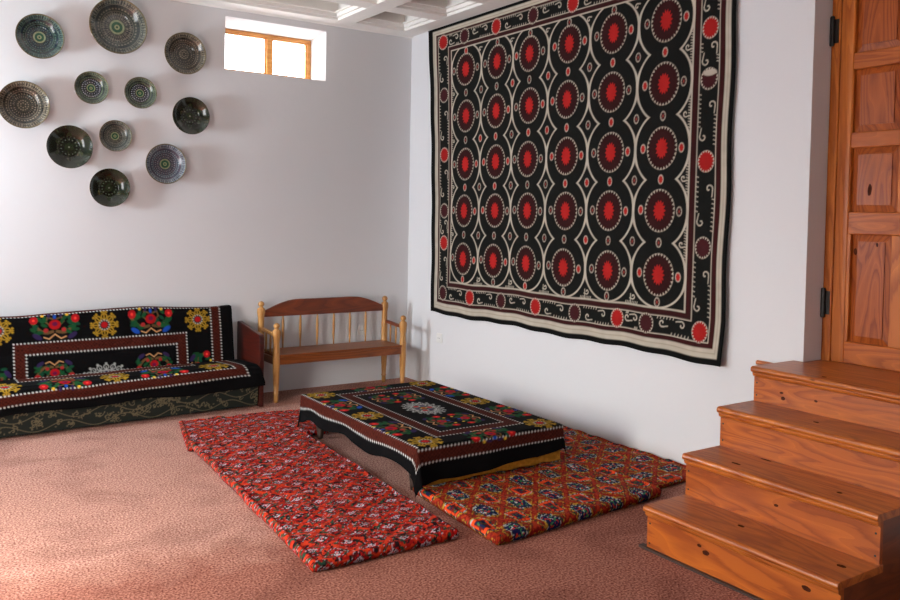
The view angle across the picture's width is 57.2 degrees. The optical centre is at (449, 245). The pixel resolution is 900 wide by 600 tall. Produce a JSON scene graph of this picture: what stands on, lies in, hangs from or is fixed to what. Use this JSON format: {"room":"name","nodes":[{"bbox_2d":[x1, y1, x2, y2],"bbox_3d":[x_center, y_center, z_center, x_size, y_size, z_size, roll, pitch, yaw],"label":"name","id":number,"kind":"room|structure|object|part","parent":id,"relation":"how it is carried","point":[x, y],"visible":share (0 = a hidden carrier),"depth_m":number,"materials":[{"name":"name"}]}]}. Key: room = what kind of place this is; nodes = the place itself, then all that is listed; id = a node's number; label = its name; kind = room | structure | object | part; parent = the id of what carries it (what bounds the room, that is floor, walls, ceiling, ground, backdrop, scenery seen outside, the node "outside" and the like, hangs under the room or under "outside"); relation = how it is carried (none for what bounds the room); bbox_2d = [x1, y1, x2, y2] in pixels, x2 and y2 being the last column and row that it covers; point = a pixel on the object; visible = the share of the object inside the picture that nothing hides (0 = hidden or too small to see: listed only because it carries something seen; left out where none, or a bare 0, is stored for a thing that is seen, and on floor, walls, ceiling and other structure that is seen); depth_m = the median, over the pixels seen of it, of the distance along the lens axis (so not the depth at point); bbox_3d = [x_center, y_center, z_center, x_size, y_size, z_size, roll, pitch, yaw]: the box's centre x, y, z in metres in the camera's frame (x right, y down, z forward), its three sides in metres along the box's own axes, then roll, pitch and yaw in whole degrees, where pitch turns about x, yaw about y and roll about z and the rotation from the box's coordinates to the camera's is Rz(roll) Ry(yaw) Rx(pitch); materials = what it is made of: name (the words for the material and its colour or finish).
{"room":"traditional dwelling","nodes":[
{"label":"traditional dwelling","id":0,"kind":"room"},
{"bbox_2d":[0,0,411,392],"bbox_3d":[-2.556,-0.462,6.133,5.600,3.300,0.420,0,2,-34],"label":"wall","id":1,"kind":"structure","parent":0,"point":[291,188],"depth_m":6.42,"materials":[{"name":"white paint"}]},
{"bbox_2d":[0,81,49,127],"bbox_3d":[-2.891,-0.952,5.590,0.320,0.320,0.057,0,2,-34],"label":"plate","id":2,"kind":"object","parent":1,"relation":"attached to","point":[23,104],"visible":1,"depth_m":5.60,"materials":[{"name":"ceramic"}]},
{"bbox_2d":[15,13,64,58],"bbox_3d":[-2.801,-1.424,5.630,0.304,0.304,0.055,0,2,-34],"label":"plate","id":3,"kind":"object","parent":1,"relation":"attached to","point":[40,36],"visible":1,"depth_m":5.64,"materials":[{"name":"ceramic"}]},
{"bbox_2d":[46,125,92,167],"bbox_3d":[-2.658,-0.687,5.761,0.300,0.300,0.054,0,2,-34],"label":"plate","id":4,"kind":"object","parent":1,"relation":"attached to","point":[68,146],"visible":1,"depth_m":5.77,"materials":[{"name":"ceramic"}]},
{"bbox_2d":[74,71,108,103],"bbox_3d":[-2.536,-1.113,5.829,0.229,0.229,0.044,0,2,-34],"label":"plate","id":5,"kind":"object","parent":1,"relation":"attached to","point":[91,87],"visible":1,"depth_m":5.83,"materials":[{"name":"ceramic"}]},
{"bbox_2d":[89,168,129,206],"bbox_3d":[-2.444,-0.413,5.920,0.275,0.275,0.051,0,2,-34],"label":"plate","id":6,"kind":"object","parent":1,"relation":"attached to","point":[109,187],"visible":1,"depth_m":5.93,"materials":[{"name":"ceramic"}]},
{"bbox_2d":[99,120,131,151],"bbox_3d":[-2.407,-0.786,5.931,0.225,0.225,0.043,0,2,-34],"label":"plate","id":7,"kind":"object","parent":1,"relation":"attached to","point":[115,135],"visible":1,"depth_m":5.94,"materials":[{"name":"ceramic"}]},
{"bbox_2d":[89,0,146,53],"bbox_3d":[-2.377,-1.565,5.900,0.395,0.395,0.068,0,2,-34],"label":"plate","id":8,"kind":"object","parent":1,"relation":"attached to","point":[118,26],"visible":1,"depth_m":5.91,"materials":[{"name":"ceramic"}]},
{"bbox_2d":[124,77,156,108],"bbox_3d":[-2.259,-1.111,6.015,0.229,0.229,0.044,0,2,-34],"label":"plate","id":9,"kind":"object","parent":1,"relation":"attached to","point":[140,92],"visible":1,"depth_m":6.02,"materials":[{"name":"ceramic"}]},
{"bbox_2d":[146,144,186,183],"bbox_3d":[-2.114,-0.605,6.130,0.298,0.298,0.054,0,2,-34],"label":"plate","id":10,"kind":"object","parent":1,"relation":"attached to","point":[165,163],"visible":1,"depth_m":6.14,"materials":[{"name":"ceramic"}]},
{"bbox_2d":[164,32,205,73],"bbox_3d":[-1.987,-1.434,6.175,0.310,0.310,0.056,0,2,-34],"label":"plate","id":11,"kind":"object","parent":1,"relation":"attached to","point":[185,53],"visible":1,"depth_m":6.19,"materials":[{"name":"ceramic"}]},
{"bbox_2d":[172,97,209,133],"bbox_3d":[-1.957,-0.976,6.219,0.279,0.279,0.051,0,2,-34],"label":"plate","id":12,"kind":"object","parent":1,"relation":"attached to","point":[190,115],"visible":1,"depth_m":6.23,"materials":[{"name":"ceramic"}]},
{"bbox_2d":[225,28,310,78],"bbox_3d":[-1.563,-1.567,6.880,0.852,0.383,0.060,0,2,-34],"label":"window","id":13,"kind":"structure","parent":1,"relation":"in","point":[268,39],"depth_m":6.89,"materials":[{"name":"brown wood"}]},
{"bbox_3d":[-1.714,-1.578,6.782,0.412,0.306,0.032,0,2,-34],"label":"sash","id":14,"kind":"part","parent":13,"relation":"part of","materials":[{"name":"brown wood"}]},
{"bbox_3d":[-1.372,-1.580,7.012,0.317,0.306,0.032,0,2,-34],"label":"sash","id":15,"kind":"part","parent":13,"relation":"part of","materials":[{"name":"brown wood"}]},
{"bbox_2d":[171,0,412,37],"bbox_3d":[-2.447,-1.826,5.870,5.100,0.012,0.030,0,2,-34],"label":"trim","id":16,"kind":"structure","parent":1,"relation":"attached to","point":[184,1],"depth_m":6.64,"materials":[{"name":"white paint"}]},
{"bbox_2d":[357,325,364,334],"bbox_3d":[-0.765,0.734,7.130,0.080,0.080,0.014,0,2,-34],"label":"wall outlet","id":17,"kind":"object","parent":1,"relation":"attached to","point":[360,329],"visible":0.74,"depth_m":7.12,"materials":[{"name":"white plastic"}]},
{"bbox_2d":[188,0,521,35],"bbox_3d":[-0.080,-1.803,2.429,5.600,0.270,9.220,0,2,-34],"label":"ceiling","id":18,"kind":"structure","parent":0,"point":[393,10],"depth_m":6.49,"materials":[{"name":"white paint"}]},
{"bbox_2d":[235,0,476,28],"bbox_3d":[-0.222,-1.717,2.551,4.760,0.040,7.695,0,2,-34],"label":"trim","id":19,"kind":"structure","parent":18,"relation":"attached to","point":[345,10],"depth_m":6.48,"materials":[{"name":"white paint"}]},
{"bbox_2d":[0,377,752,599],"bbox_3d":[-0.161,1.408,2.575,5.600,0.100,9.300,0,2,-34],"label":"floor","id":20,"kind":"structure","parent":0,"point":[123,510],"depth_m":3.60,"materials":[{"name":"pink carpet"}]},
{"bbox_2d":[0,321,263,437],"bbox_3d":[-2.452,0.848,5.659,2.314,0.719,0.440,0,2,-36],"label":"sofa","id":21,"kind":"object","parent":20,"relation":"on","point":[250,342],"visible":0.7,"depth_m":5.70,"materials":[{"name":"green fabric"}]},
{"bbox_2d":[0,305,264,416],"bbox_3d":[-2.306,0.754,5.724,1.985,0.602,0.487,0,2,-36],"label":"blanket","id":22,"kind":"object","parent":21,"relation":"on","point":[97,357],"visible":1,"depth_m":5.74,"materials":[{"name":"black fabric"}]},
{"bbox_3d":[-1.537,0.900,6.337,0.036,0.600,0.440,0,2,-36],"label":"arm panel","id":23,"kind":"part","parent":21,"relation":"part of","materials":[{"name":"red wood"}]},
{"bbox_2d":[179,409,327,451],"bbox_3d":[-1.325,1.211,5.485,0.938,0.042,0.700,0,2,-28],"label":"quilt","id":24,"kind":"object","parent":20,"relation":"on","point":[216,425],"visible":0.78,"depth_m":5.54,"materials":[{"name":"fabric"}]},
{"bbox_2d":[187,426,458,571],"bbox_3d":[-0.796,1.253,4.419,0.728,0.054,2.146,0,2,-31],"label":"floor cushion","id":25,"kind":"object","parent":20,"relation":"on","point":[330,511],"visible":1,"depth_m":4.07,"materials":[{"name":"fabric"}]},
{"bbox_2d":[257,296,406,402],"bbox_3d":[-0.949,0.819,6.743,1.203,0.757,0.352,0,2,-34],"label":"bench","id":26,"kind":"object","parent":20,"relation":"on","point":[277,356],"visible":0.92,"depth_m":6.74,"materials":[{"name":"brown wood"}]},
{"bbox_3d":[-1.502,0.818,6.545,0.064,0.752,0.064,0,2,-34],"label":"post","id":27,"kind":"part","parent":26,"relation":"part of","materials":[{"name":"brown wood"}]},
{"bbox_3d":[-1.413,0.674,6.425,0.028,0.040,0.247,0,2,-34],"label":"arm rail","id":28,"kind":"part","parent":26,"relation":"part of","materials":[{"name":"brown wood"}]},
{"bbox_3d":[-1.331,0.899,6.318,0.066,0.612,0.066,0,2,-34],"label":"post","id":29,"kind":"part","parent":26,"relation":"part of","materials":[{"name":"brown wood"}]},
{"bbox_3d":[-0.943,0.842,6.747,1.083,0.021,0.329,0,2,-34],"label":"seat","id":30,"kind":"part","parent":26,"relation":"part of","materials":[{"name":"brown wood"}]},
{"bbox_3d":[-0.572,0.813,7.169,0.064,0.752,0.064,0,2,-34],"label":"post","id":31,"kind":"part","parent":26,"relation":"part of","materials":[{"name":"brown wood"}]},
{"bbox_3d":[-0.482,0.670,7.050,0.028,0.040,0.247,0,2,-34],"label":"arm rail","id":32,"kind":"part","parent":26,"relation":"part of","materials":[{"name":"brown wood"}]},
{"bbox_3d":[-0.398,0.894,6.944,0.066,0.612,0.066,0,2,-34],"label":"post","id":33,"kind":"part","parent":26,"relation":"part of","materials":[{"name":"brown wood"}]},
{"bbox_2d":[316,426,412,489],"bbox_3d":[-0.165,1.141,5.084,0.950,0.258,1.410,0,2,-34],"label":"table","id":34,"kind":"object","parent":20,"relation":"on","point":[320,432],"visible":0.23,"depth_m":5.31,"materials":[{"name":"brown wood"}]},
{"bbox_3d":[-0.837,1.132,5.332,0.060,0.234,0.058,0,2,-34],"label":"leg","id":35,"kind":"part","parent":34,"relation":"part of","materials":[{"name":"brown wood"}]},
{"bbox_3d":[-0.191,1.177,4.369,0.060,0.234,0.058,0,2,-34],"label":"leg","id":36,"kind":"part","parent":34,"relation":"part of","materials":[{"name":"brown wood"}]},
{"bbox_2d":[297,380,565,497],"bbox_3d":[-0.158,1.123,5.068,1.047,0.243,1.536,0,2,-34],"label":"tablecloth","id":37,"kind":"object","parent":34,"relation":"on","point":[435,431],"visible":1,"depth_m":4.70,"materials":[{"name":"black fabric"}]},
{"bbox_2d":[428,450,559,484],"bbox_3d":[-0.160,1.110,5.073,0.991,0.208,1.466,0,2,-34],"label":"yellow undercloth","id":38,"kind":"object","parent":34,"relation":"on","point":[554,456],"visible":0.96,"depth_m":4.59,"materials":[{"name":"fabric"}]},
{"bbox_2d":[413,453,661,544],"bbox_3d":[0.451,1.280,4.290,1.210,0.055,0.841,0,2,-34],"label":"floor cushion","id":39,"kind":"object","parent":20,"relation":"on","point":[503,507],"visible":0.91,"depth_m":4.16,"materials":[{"name":"fabric"}]},
{"bbox_2d":[560,425,685,487],"bbox_3d":[0.660,1.250,5.339,0.555,0.048,2.042,0,2,-34],"label":"quilt","id":40,"kind":"object","parent":20,"relation":"on","point":[653,469],"visible":0.34,"depth_m":4.86,"materials":[{"name":"fabric"}]},
{"bbox_2d":[638,360,899,599],"bbox_3d":[1.631,0.976,3.682,1.368,0.751,1.173,0,2,-34],"label":"staircase","id":41,"kind":"structure","parent":20,"relation":"on","point":[798,498],"depth_m":3.42,"materials":[{"name":"brown wood"}]},
{"bbox_3d":[1.115,1.200,3.260,0.016,0.022,0.897,0,2,-34],"label":"tread moulding","id":42,"kind":"part","parent":41,"relation":"part of","materials":[{"name":"brown wood"}]},
{"bbox_3d":[1.323,1.005,3.391,0.016,0.022,0.897,0,2,-34],"label":"tread moulding","id":43,"kind":"part","parent":41,"relation":"part of","materials":[{"name":"brown wood"}]},
{"bbox_3d":[1.520,0.816,3.514,0.016,0.022,0.897,0,2,-34],"label":"tread moulding","id":44,"kind":"part","parent":41,"relation":"part of","materials":[{"name":"brown wood"}]},
{"bbox_3d":[1.728,0.645,3.645,0.016,0.022,0.897,0,2,-34],"label":"tread moulding","id":45,"kind":"part","parent":41,"relation":"part of","materials":[{"name":"brown wood"}]},
{"bbox_3d":[2.157,0.620,3.861,0.290,0.030,0.913,0,2,-34],"label":"door sill","id":46,"kind":"part","parent":41,"relation":"part of","materials":[{"name":"brown wood"}]},
{"bbox_3d":[1.810,1.012,3.193,1.027,0.719,0.022,0,2,-34],"label":"panel","id":47,"kind":"part","parent":41,"relation":"part of","materials":[{"name":"brown wood"}]},
{"bbox_2d":[406,0,832,464],"bbox_3d":[2.211,-0.292,3.783,0.300,3.300,8.800,0,2,-34],"label":"wall","id":48,"kind":"structure","parent":0,"point":[663,406],"depth_m":4.51,"materials":[{"name":"white paint"}]},
{"bbox_2d":[437,333,441,342],"bbox_3d":[-0.090,0.781,6.941,0.014,0.080,0.080,0,2,-34],"label":"wall outlet","id":49,"kind":"object","parent":48,"relation":"attached to","point":[439,336],"visible":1,"depth_m":6.93,"materials":[{"name":"white plastic"}]},
{"bbox_2d":[428,0,736,366],"bbox_3d":[0.656,-0.570,5.774,0.045,2.397,3.146,0,2,-34],"label":"tapestry","id":50,"kind":"object","parent":48,"relation":"attached to","point":[581,149],"depth_m":5.41,"materials":[{"name":"fabric"}]},
{"bbox_2d":[820,0,899,371],"bbox_3d":[2.201,-0.435,3.841,0.150,2.140,0.918,0,2,-34],"label":"door","id":51,"kind":"structure","parent":48,"relation":"in","point":[860,303],"depth_m":4.07,"materials":[{"name":"brown wood"}]},
{"bbox_3d":[2.222,-0.435,3.855,0.100,2.140,0.917,0,2,-34],"label":"frame","id":52,"kind":"part","parent":51,"relation":"part of","materials":[{"name":"brown wood"}]},
{"bbox_3d":[2.069,0.218,4.050,0.033,0.537,0.204,0,2,-34],"label":"panel","id":53,"kind":"part","parent":51,"relation":"part of","materials":[{"name":"brown wood"}]},
{"bbox_3d":[2.189,-0.425,3.862,0.038,2.058,0.635,0,2,-34],"label":"rail","id":54,"kind":"part","parent":51,"relation":"part of","materials":[{"name":"brown wood"}]},
{"bbox_3d":[2.081,-0.321,4.028,0.033,0.317,0.237,0,2,-34],"label":"panel","id":55,"kind":"part","parent":51,"relation":"part of","materials":[{"name":"brown wood"}]},
{"bbox_3d":[2.088,-0.713,4.014,0.033,0.312,0.237,0,2,-34],"label":"panel","id":56,"kind":"part","parent":51,"relation":"part of","materials":[{"name":"brown wood"}]},
{"bbox_3d":[2.096,-1.142,3.999,0.033,0.382,0.237,0,2,-34],"label":"panel","id":57,"kind":"part","parent":51,"relation":"part of","materials":[{"name":"brown wood"}]}
]}

